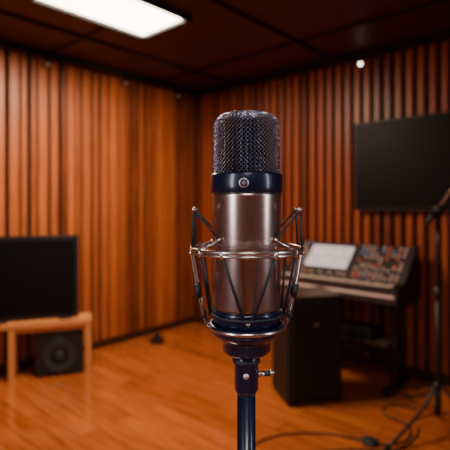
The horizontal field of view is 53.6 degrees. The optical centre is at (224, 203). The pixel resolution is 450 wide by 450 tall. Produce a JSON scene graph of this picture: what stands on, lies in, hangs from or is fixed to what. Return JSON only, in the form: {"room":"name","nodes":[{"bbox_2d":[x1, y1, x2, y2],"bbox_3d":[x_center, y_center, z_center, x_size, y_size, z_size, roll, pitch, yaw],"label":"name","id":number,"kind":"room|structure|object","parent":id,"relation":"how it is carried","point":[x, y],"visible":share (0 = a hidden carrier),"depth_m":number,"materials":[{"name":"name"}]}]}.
{"room":"studio","nodes":[
{"label":"studio","id":0,"kind":"room"},
{"bbox_2d":[0,49,195,365],"bbox_3d":[-2.392,0.035,3.103,0.172,2.700,6.250,0,0,42],"label":"wall","id":1,"kind":"structure","parent":0,"point":[109,163],"depth_m":4.35,"materials":[{"name":"brown wood"}]},
{"bbox_2d":[45,58,50,66],"bbox_3d":[-1.534,-1.220,3.840,0.044,0.080,0.072,0,0,-32],"label":"spotlight","id":2,"kind":"object","parent":1,"relation":"attached to","point":[47,63],"visible":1,"depth_m":3.82,"materials":[{"name":"black plastic"}]},
{"bbox_2d":[0,38,195,95],"bbox_3d":[-2.346,-1.288,2.960,0.088,0.055,5.900,0,0,42],"label":"trim","id":3,"kind":"structure","parent":1,"relation":"attached to","point":[5,44],"depth_m":4.11,"materials":[{"name":"brown wood"}]},
{"bbox_2d":[0,316,195,375],"bbox_3d":[-2.349,1.350,3.010,0.018,0.070,5.970,0,0,42],"label":"baseboard","id":4,"kind":"structure","parent":1,"relation":"attached to","point":[31,362],"depth_m":4.47,"materials":[{"name":"brown wood"}]},
{"bbox_2d":[0,322,449,449],"bbox_3d":[-0.102,1.435,1.007,6.480,0.100,6.400,0,0,42],"label":"floor","id":5,"kind":"structure","parent":0,"point":[179,393],"depth_m":3.04,"materials":[{"name":"brown wood"}]},
{"bbox_2d":[0,312,91,382],"bbox_3d":[-1.443,1.157,3.622,0.680,0.455,0.210,0,0,-18],"label":"wooden bench","id":6,"kind":"object","parent":5,"relation":"on","point":[83,320],"visible":0.96,"depth_m":3.55,"materials":[{"name":"brown wood"}]},
{"bbox_2d":[0,235,78,323],"bbox_3d":[-1.532,0.593,3.572,0.680,0.675,0.140,0,0,-18],"label":"television","id":7,"kind":"object","parent":6,"relation":"on","point":[39,274],"visible":1,"depth_m":3.56,"materials":[{"name":"black plastic"}]},
{"bbox_2d":[36,329,82,377],"bbox_3d":[-1.353,1.202,3.653,0.360,0.365,0.186,0,0,-18],"label":"loudspeaker","id":8,"kind":"object","parent":5,"relation":"on","point":[59,352],"visible":0.98,"depth_m":3.58,"materials":[{"name":"plastic"}]},
{"bbox_2d":[150,333,163,344],"bbox_3d":[-0.678,1.334,4.432,0.120,0.102,0.100,0,0,8],"label":"floor light","id":9,"kind":"object","parent":5,"relation":"on","point":[157,340],"visible":1,"depth_m":4.39,"materials":[{"name":"black plastic"}]},
{"bbox_2d":[232,357,274,449],"bbox_3d":[0.017,0.753,0.440,0.578,1.264,0.503,0,0,0],"label":"microphone stand","id":10,"kind":"object","parent":5,"relation":"on","point":[246,373],"visible":0.84,"depth_m":0.35,"materials":[{"name":"black metal"},{"name":"rubber"}]},
{"bbox_2d":[188,207,304,358],"bbox_3d":[0.017,0.062,0.360,0.092,0.118,0.092,0,0,0],"label":"mount","id":11,"kind":"object","parent":10,"relation":"on","point":[239,345],"visible":0.82,"depth_m":0.34,"materials":[{"name":"metal"}]},
{"bbox_2d":[211,110,281,331],"bbox_3d":[0.017,0.014,0.360,0.058,0.176,0.058,0,0,-28],"label":"microphone","id":12,"kind":"object","parent":11,"relation":"attached to","point":[246,178],"visible":1,"depth_m":0.34,"materials":[{"name":"silver metal"}]},
{"bbox_2d":[212,110,279,173],"bbox_3d":[0.017,-0.049,0.360,0.055,0.050,0.055,0,0,0],"label":"grille","id":13,"kind":"object","parent":12,"relation":"attached to","point":[244,141],"depth_m":0.34,"materials":[{"name":"metal"}]},
{"bbox_2d":[272,286,342,405],"bbox_3d":[0.587,1.010,3.219,0.408,0.750,0.350,0,0,-13],"label":"speaker","id":14,"kind":"object","parent":5,"relation":"on","point":[307,356],"visible":0.92,"depth_m":3.06,"materials":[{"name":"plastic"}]},
{"bbox_2d":[256,404,419,449],"bbox_3d":[0.686,1.372,2.603,1.460,0.026,0.431,0,0,-26],"label":"cable","id":15,"kind":"object","parent":5,"relation":"on","point":[368,441],"visible":0.96,"depth_m":2.61,"materials":[{"name":"rubber"}]},
{"bbox_2d":[280,239,419,397],"bbox_3d":[0.973,0.851,3.614,1.030,1.068,0.453,0,0,42],"label":"mixing console","id":16,"kind":"object","parent":5,"relation":"on","point":[388,276],"visible":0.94,"depth_m":3.42,"materials":[{"name":"black plastic"}]},
{"bbox_2d":[381,191,449,449],"bbox_3d":[1.332,0.330,2.638,0.835,2.109,0.903,0,0,42],"label":"microphone stand","id":17,"kind":"object","parent":5,"relation":"on","point":[436,211],"visible":1,"depth_m":2.70,"materials":[{"name":"black metal"}]},
{"bbox_2d":[0,0,449,89],"bbox_3d":[-0.102,-1.354,1.007,6.480,0.122,6.400,0,0,42],"label":"ceiling","id":18,"kind":"structure","parent":0,"point":[225,41],"depth_m":3.43,"materials":[{"name":"brown wood"}]},
{"bbox_2d":[26,0,191,39],"bbox_3d":[-0.739,-1.295,2.946,0.540,0.040,0.920,0,0,42],"label":"ceiling light","id":19,"kind":"object","parent":18,"relation":"attached to","point":[140,19],"depth_m":3.03,"materials":[{"name":"white plastic"}]},
{"bbox_2d":[196,40,449,375],"bbox_3d":[1.977,0.035,3.264,6.210,2.700,0.162,0,0,42],"label":"wall","id":20,"kind":"structure","parent":0,"point":[317,112],"depth_m":3.98,"materials":[{"name":"red wood"}]},
{"bbox_2d":[190,27,449,97],"bbox_3d":[1.876,-1.282,3.188,6.058,0.065,0.088,0,0,42],"label":"trim","id":21,"kind":"structure","parent":20,"relation":"attached to","point":[441,35],"depth_m":3.94,"materials":[{"name":"brown wood"}]},
{"bbox_2d":[196,316,449,385],"bbox_3d":[1.906,1.350,3.208,6.040,0.070,0.018,0,0,42],"label":"baseboard","id":22,"kind":"structure","parent":20,"relation":"attached to","point":[412,372],"depth_m":3.70,"materials":[{"name":"brown wood"}]},
{"bbox_2d":[355,111,449,210],"bbox_3d":[1.633,-0.320,3.420,1.330,0.750,0.066,0,0,42],"label":"television","id":23,"kind":"object","parent":20,"relation":"attached to","point":[402,164],"visible":0.94,"depth_m":3.56,"materials":[{"name":"black plastic"}]}
]}

